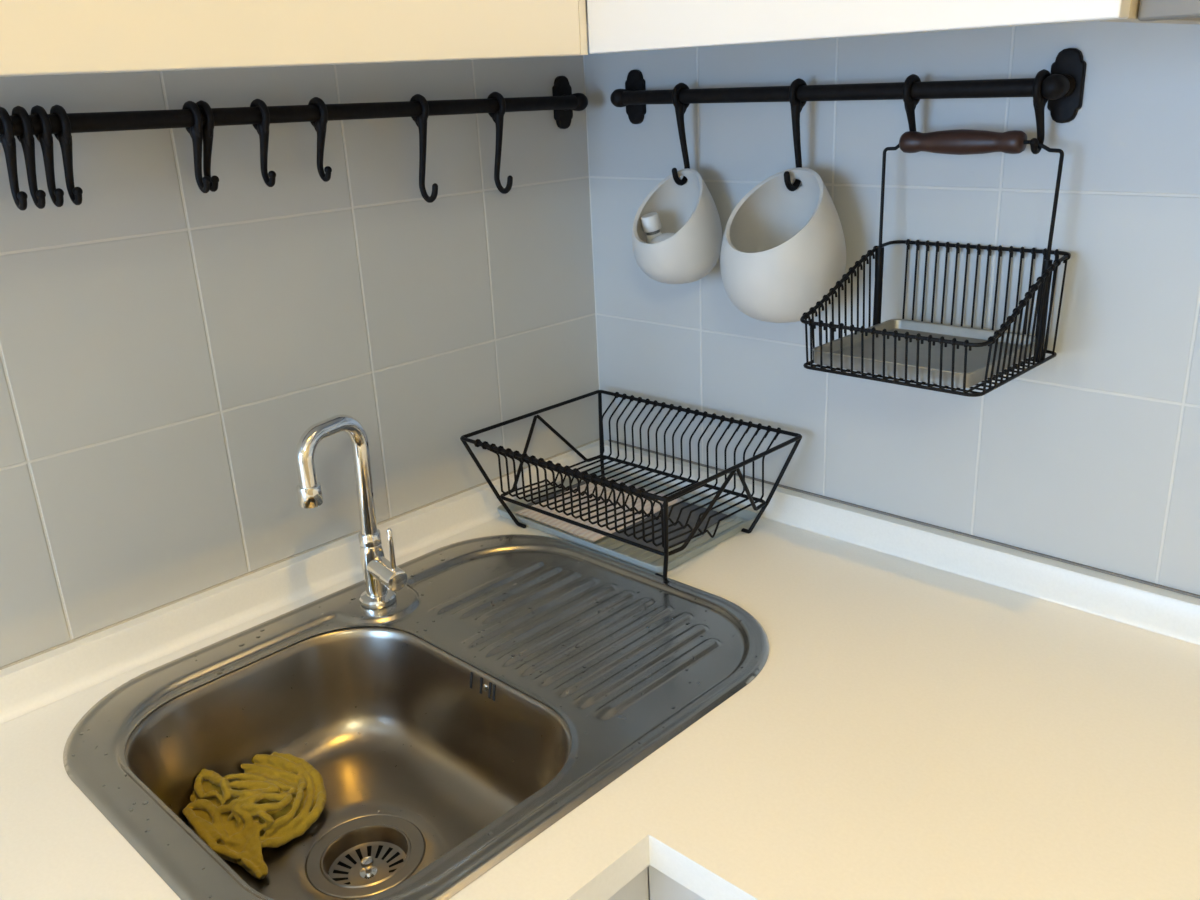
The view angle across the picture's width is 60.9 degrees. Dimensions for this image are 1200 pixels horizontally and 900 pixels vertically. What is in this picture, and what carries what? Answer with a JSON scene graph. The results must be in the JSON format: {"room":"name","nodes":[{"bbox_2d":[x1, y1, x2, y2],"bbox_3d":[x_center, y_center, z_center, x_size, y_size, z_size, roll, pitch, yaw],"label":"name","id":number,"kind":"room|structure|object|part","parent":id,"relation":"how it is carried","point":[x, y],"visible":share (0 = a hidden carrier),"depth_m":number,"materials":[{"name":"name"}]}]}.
{"room":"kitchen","nodes":[
{"label":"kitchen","id":0,"kind":"room"},
{"bbox_2d":[0,55,598,666],"bbox_3d":[-1.119,0.056,0.469,0.100,2.600,3.300,15,26,41],"label":"wall","id":1,"kind":"structure","parent":0,"point":[169,347],"depth_m":1.14,"materials":[{"name":"tile"}]},
{"bbox_2d":[0,76,587,135],"bbox_3d":[-0.308,-0.369,1.117,0.046,0.078,0.820,15,26,41],"label":"rail","id":2,"kind":"object","parent":1,"relation":"attached to","point":[563,102],"visible":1,"depth_m":1.09,"materials":[{"name":"black metal"}]},
{"bbox_2d":[0,107,27,210],"bbox_3d":[-0.521,-0.257,0.903,0.034,0.089,0.012,15,26,41],"label":"hook","id":3,"kind":"object","parent":2,"relation":"hanging from","point":[8,141],"visible":0.99,"depth_m":0.90,"materials":[{"name":"black metal"}]},
{"bbox_2d":[12,106,45,208],"bbox_3d":[-0.510,-0.261,0.913,0.034,0.089,0.012,15,26,41],"label":"hook","id":4,"kind":"object","parent":2,"relation":"hanging from","point":[26,139],"visible":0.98,"depth_m":0.91,"materials":[{"name":"black metal"}]},
{"bbox_2d":[30,105,63,206],"bbox_3d":[-0.500,-0.265,0.924,0.034,0.089,0.012,15,26,41],"label":"hook","id":5,"kind":"object","parent":2,"relation":"hanging from","point":[45,137],"visible":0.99,"depth_m":0.92,"materials":[{"name":"black metal"}]},
{"bbox_2d":[50,105,82,204],"bbox_3d":[-0.488,-0.270,0.935,0.034,0.089,0.012,15,26,41],"label":"hook","id":6,"kind":"object","parent":2,"relation":"hanging from","point":[64,137],"visible":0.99,"depth_m":0.93,"materials":[{"name":"black metal"}]},
{"bbox_2d":[182,101,210,192],"bbox_3d":[-0.402,-0.302,1.019,0.034,0.089,0.012,15,26,41],"label":"hook","id":7,"kind":"object","parent":2,"relation":"hanging from","point":[195,131],"visible":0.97,"depth_m":1.01,"materials":[{"name":"black metal"}]},
{"bbox_2d":[196,100,218,191],"bbox_3d":[-0.394,-0.305,1.028,0.012,0.089,0.033,-18,24,-36],"label":"hook","id":8,"kind":"object","parent":2,"relation":"hanging from","point":[208,129],"visible":0.87,"depth_m":1.02,"materials":[{"name":"black metal"}]},
{"bbox_2d":[250,99,275,186],"bbox_3d":[-0.352,-0.321,1.068,0.034,0.089,0.012,15,26,41],"label":"hook","id":9,"kind":"object","parent":2,"relation":"hanging from","point":[262,128],"visible":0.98,"depth_m":1.06,"materials":[{"name":"black metal"}]},
{"bbox_3d":[-0.301,-0.367,1.110,0.017,0.027,0.796,15,26,41],"label":"rod","id":10,"kind":"part","parent":2,"relation":"part of","materials":[{"name":"black metal"}]},
{"bbox_2d":[308,97,331,181],"bbox_3d":[-0.305,-0.339,1.115,0.034,0.089,0.012,17,28,41],"label":"hook","id":11,"kind":"object","parent":2,"relation":"hanging from","point":[320,126],"visible":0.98,"depth_m":1.11,"materials":[{"name":"black metal"}]},
{"bbox_2d":[410,94,437,202],"bbox_3d":[-0.209,-0.357,1.211,0.037,0.124,0.012,15,26,41],"label":"hook","id":12,"kind":"object","parent":2,"relation":"hanging from","point":[421,120],"visible":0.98,"depth_m":1.21,"materials":[{"name":"black metal"}]},
{"bbox_2d":[488,92,512,193],"bbox_3d":[-0.127,-0.388,1.292,0.037,0.124,0.012,15,26,41],"label":"hook","id":13,"kind":"object","parent":2,"relation":"hanging from","point":[498,117],"visible":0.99,"depth_m":1.29,"materials":[{"name":"black metal"}]},
{"bbox_3d":[-0.050,-0.475,1.395,0.007,0.069,0.032,15,26,41],"label":"wall plate","id":14,"kind":"part","parent":2,"relation":"part of","materials":[{"name":"black metal"}]},
{"bbox_3d":[-0.034,-0.471,1.381,0.040,0.023,0.023,15,26,41],"label":"knob","id":15,"kind":"part","parent":2,"relation":"part of","materials":[{"name":"black metal"}]},
{"bbox_2d":[0,0,588,76],"bbox_3d":[-0.308,-0.671,0.795,0.349,0.722,1.150,15,26,41],"label":"upper cabinet","id":16,"kind":"object","parent":1,"relation":"attached to","point":[38,37],"visible":0.99,"depth_m":0.72,"materials":[{"name":"white"}]},
{"bbox_2d":[583,21,1199,594],"bbox_3d":[1.105,-0.069,0.519,3.000,2.600,0.100,15,26,41],"label":"wall","id":17,"kind":"structure","parent":0,"point":[1089,456],"depth_m":1.13,"materials":[{"name":"tile"}]},
{"bbox_2d":[610,48,1086,123],"bbox_3d":[0.237,-0.407,1.164,0.593,0.074,0.046,15,26,41],"label":"rail","id":18,"kind":"object","parent":17,"relation":"attached to","point":[1063,89],"visible":1,"depth_m":1.08,"materials":[{"name":"black metal"}]},
{"bbox_3d":[0.032,-0.465,1.347,0.023,0.023,0.040,15,26,41],"label":"knob","id":19,"kind":"part","parent":18,"relation":"part of","materials":[{"name":"black metal"}]},
{"bbox_3d":[0.047,-0.471,1.362,0.032,0.069,0.007,15,26,41],"label":"wall plate","id":20,"kind":"part","parent":18,"relation":"part of","materials":[{"name":"black metal"}]},
{"bbox_2d":[672,83,689,185],"bbox_3d":[0.103,-0.398,1.288,0.012,0.124,0.037,15,26,41],"label":"hook","id":21,"kind":"object","parent":18,"relation":"hanging from","point":[680,108],"visible":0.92,"depth_m":1.28,"materials":[{"name":"black metal"}]},
{"bbox_2d":[632,169,721,283],"bbox_3d":[0.098,-0.283,1.300,0.115,0.141,0.115,15,26,41],"label":"hanging pot","id":22,"kind":"object","parent":21,"relation":"hanging from","point":[689,210],"visible":0.99,"depth_m":1.28,"materials":[{"name":"ceramic"}]},
{"bbox_2d":[640,212,661,242],"bbox_3d":[0.070,-0.275,1.324,0.036,0.065,0.024,-12,21,-24],"label":"bottle","id":23,"kind":"object","parent":22,"relation":"in","point":[651,224],"visible":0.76,"depth_m":1.31,"materials":[{"name":"white plastic"}]},
{"bbox_2d":[649,233,675,242],"bbox_3d":[0.079,-0.265,1.294,0.039,0.020,0.039,15,26,41],"label":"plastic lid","id":24,"kind":"object","parent":22,"relation":"in","point":[664,236],"visible":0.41,"depth_m":1.29,"materials":[{"name":"white plastic"}]},
{"bbox_2d":[784,78,806,190],"bbox_3d":[0.225,-0.361,1.174,0.041,0.124,0.012,-17,24,-36],"label":"hook","id":25,"kind":"object","parent":18,"relation":"hanging from","point":[796,105],"visible":0.96,"depth_m":1.17,"materials":[{"name":"black metal"}]},
{"bbox_2d":[720,168,845,322],"bbox_3d":[0.211,-0.235,1.180,0.144,0.172,0.144,15,26,41],"label":"hanging pot","id":26,"kind":"object","parent":25,"relation":"hanging from","point":[783,250],"visible":0.98,"depth_m":1.15,"materials":[{"name":"ceramic"}]},
{"bbox_3d":[0.230,-0.404,1.157,0.570,0.022,0.017,15,26,41],"label":"rod","id":27,"kind":"part","parent":18,"relation":"part of","materials":[{"name":"black metal"}]},
{"bbox_2d":[902,74,920,130],"bbox_3d":[0.328,-0.355,1.076,0.012,0.078,0.034,15,26,41],"label":"hook","id":28,"kind":"object","parent":18,"relation":"hanging from","point":[910,103],"visible":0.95,"depth_m":1.06,"materials":[{"name":"black metal"}]},
{"bbox_2d":[800,129,1070,396],"bbox_3d":[0.338,-0.199,1.025,0.204,0.228,0.203,15,26,41],"label":"wire basket","id":29,"kind":"object","parent":28,"relation":"hanging from","point":[960,141],"visible":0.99,"depth_m":1.03,"materials":[{"name":"black metal"}]},
{"bbox_3d":[0.312,-0.175,1.146,0.009,0.103,0.009,15,26,41],"label":"handle post","id":30,"kind":"part","parent":29,"relation":"part of","materials":[{"name":"black metal"}]},
{"bbox_2d":[813,319,1034,387],"bbox_3d":[0.341,-0.104,1.063,0.173,0.015,0.178,15,26,41],"label":"metal tray","id":31,"kind":"object","parent":29,"relation":"in","point":[977,357],"visible":0.79,"depth_m":1.06,"materials":[{"name":"metal"}]},
{"bbox_3d":[0.445,-0.139,1.025,0.009,0.103,0.009,15,26,41],"label":"handle post","id":32,"kind":"part","parent":29,"relation":"part of","materials":[{"name":"black metal"}]},
{"bbox_2d":[1029,69,1050,153],"bbox_3d":[0.426,-0.327,0.988,0.012,0.078,0.034,15,26,41],"label":"hook","id":33,"kind":"object","parent":18,"relation":"hanging from","point":[1039,102],"visible":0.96,"depth_m":0.98,"materials":[{"name":"black metal"}]},
{"bbox_3d":[0.438,-0.348,0.977,0.023,0.023,0.040,15,26,41],"label":"knob","id":34,"kind":"part","parent":18,"relation":"part of","materials":[{"name":"black metal"}]},
{"bbox_3d":[0.453,-0.354,0.992,0.032,0.069,0.007,15,26,41],"label":"wall plate","id":35,"kind":"part","parent":18,"relation":"part of","materials":[{"name":"black metal"}]},
{"bbox_2d":[586,0,1199,53],"bbox_3d":[0.255,-0.703,0.799,0.485,0.715,0.350,15,26,41],"label":"upper cabinet","id":36,"kind":"object","parent":17,"relation":"attached to","point":[614,26],"visible":0.99,"depth_m":0.79,"materials":[{"name":"white"}]},
{"bbox_3d":[0.430,-0.659,0.651,0.019,0.715,0.330,15,26,41],"label":"panel","id":37,"kind":"part","parent":36,"relation":"part of","materials":[{"name":"beige"}]},
{"bbox_2d":[1138,0,1199,20],"bbox_3d":[0.656,-0.645,0.432,0.600,0.816,0.322,15,26,41],"label":"extractor hood","id":38,"kind":"object","parent":17,"relation":"attached to","point":[1149,10],"visible":1,"depth_m":0.65,"materials":[{"name":"grey metal"}]},
{"bbox_3d":[0.028,1.650,-0.139,3.200,0.100,3.400,15,26,41],"label":"floor","id":39,"kind":"structure","parent":0,"visible":0},
{"bbox_2d":[126,626,649,899],"bbox_3d":[-0.251,0.719,1.074,0.560,0.869,1.390,15,26,41],"label":"base cabinet","id":40,"kind":"object","parent":39,"relation":"on","point":[637,888],"visible":0.16,"depth_m":0.86,"materials":[{"name":"white"}]},
{"bbox_2d":[0,439,1199,899],"bbox_3d":[-0.025,0.607,-0.059,2.400,0.076,2.600,15,26,41],"label":"countertop","id":41,"kind":"structure","parent":40,"relation":"on","point":[932,712],"depth_m":0.93,"materials":[{"name":"white plastic"}]},
{"bbox_2d":[295,414,406,608],"bbox_3d":[-0.283,0.077,1.131,0.107,0.238,0.077,-15,23,-31],"label":"tap","id":42,"kind":"object","parent":41,"relation":"on","point":[382,577],"visible":1,"depth_m":1.14,"materials":[{"name":"silver metal"}]},
{"bbox_3d":[-0.285,0.041,1.111,0.022,0.159,0.104,7,22,25],"label":"spout","id":43,"kind":"part","parent":42,"relation":"part of","materials":[{"name":"silver metal"}]},
{"bbox_3d":[-0.233,0.112,1.140,0.006,0.055,0.006,15,26,41],"label":"lever","id":44,"kind":"part","parent":42,"relation":"part of","materials":[{"name":"silver metal"}]},
{"bbox_2d":[63,534,768,899],"bbox_3d":[-0.161,0.322,1.073,0.498,0.197,0.633,15,26,41],"label":"sink","id":45,"kind":"object","parent":41,"relation":"in","point":[388,707],"visible":0.98,"depth_m":1.07,"materials":[{"name":"metal"}]},
{"bbox_2d":[183,752,326,879],"bbox_3d":[-0.340,0.359,1.034,0.142,0.048,0.131,15,26,41],"label":"dishcloth","id":46,"kind":"object","parent":45,"relation":"in","point":[277,798],"visible":0.99,"depth_m":1.02,"materials":[{"name":"yellow fabric"}]},
{"bbox_3d":[-0.235,0.332,0.979,0.392,0.132,0.316,15,26,41],"label":"bowl","id":47,"kind":"part","parent":45,"relation":"part of","materials":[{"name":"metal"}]},
{"bbox_2d":[332,845,402,883],"bbox_3d":[-0.227,0.431,1.009,0.077,0.040,0.077,15,26,41],"label":"strainer","id":48,"kind":"object","parent":45,"relation":"on","point":[351,864],"depth_m":1.02,"materials":[{"name":"silver metal"}]},
{"bbox_3d":[-0.228,0.408,1.001,0.018,0.017,0.018,15,26,41],"label":"strainer knob","id":49,"kind":"part","parent":45,"relation":"part of","materials":[{"name":"silver metal"}]},
{"bbox_2d":[497,467,757,573],"bbox_3d":[0.034,0.089,1.400,0.307,0.012,0.208,15,26,41],"label":"drip tray","id":50,"kind":"object","parent":41,"relation":"on","point":[732,525],"visible":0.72,"depth_m":1.33,"materials":[{"name":"grey plastic"}]},
{"bbox_2d":[527,481,726,550],"bbox_3d":[0.035,0.084,1.420,0.256,0.002,0.149,15,26,41],"label":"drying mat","id":51,"kind":"object","parent":50,"relation":"on","point":[685,512],"visible":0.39,"depth_m":1.37,"materials":[{"name":"fabric"}]},
{"bbox_2d":[515,476,681,541],"bbox_3d":[-0.001,0.078,1.431,0.155,0.004,0.182,15,26,41],"label":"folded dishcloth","id":52,"kind":"object","parent":51,"relation":"on","point":[572,529],"visible":0.46,"depth_m":1.41,"materials":[{"name":"fabric"}]},
{"bbox_2d":[460,390,801,578],"bbox_3d":[0.038,0.043,1.345,0.360,0.137,0.277,15,26,41],"label":"dish rack","id":53,"kind":"object","parent":50,"relation":"on","point":[640,492],"visible":1,"depth_m":1.33,"materials":[{"name":"black metal"}]},
{"bbox_3d":[-0.143,0.043,1.374,0.080,0.133,0.013,-1,20,5],"label":"leg","id":54,"kind":"part","parent":53,"relation":"part of","materials":[{"name":"black metal"}]},
{"bbox_3d":[0.003,-0.014,1.516,0.013,0.133,0.080,-5,20,-6],"label":"leg","id":55,"kind":"part","parent":53,"relation":"part of","materials":[{"name":"black metal"}]},
{"bbox_3d":[0.003,0.041,1.305,0.352,0.088,0.103,15,26,41],"label":"rail","id":56,"kind":"part","parent":53,"relation":"part of","materials":[{"name":"black metal"}]},
{"bbox_3d":[0.073,0.013,1.374,0.352,0.088,0.103,15,26,41],"label":"rail","id":57,"kind":"part","parent":53,"relation":"part of","materials":[{"name":"black metal"}]},
{"bbox_3d":[0.074,0.103,1.176,0.013,0.133,0.080,-5,20,-6],"label":"leg","id":58,"kind":"part","parent":53,"relation":"part of","materials":[{"name":"black metal"}]},
{"bbox_3d":[0.220,0.045,1.318,0.080,0.133,0.013,-1,20,5],"label":"leg","id":59,"kind":"part","parent":53,"relation":"part of","materials":[{"name":"black metal"}]},
{"bbox_3d":[-0.095,0.745,0.842,0.018,0.752,0.422,15,26,41],"label":"door","id":60,"kind":"part","parent":40,"relation":"part of","materials":[{"name":"white"}]},
{"bbox_2d":[649,865,704,899],"bbox_3d":[0.544,0.743,0.900,0.832,0.869,0.540,15,26,41],"label":"base cabinet","id":61,"kind":"object","parent":39,"relation":"on","point":[661,886],"visible":0.02,"depth_m":0.85,"materials":[{"name":"white"}]}
]}

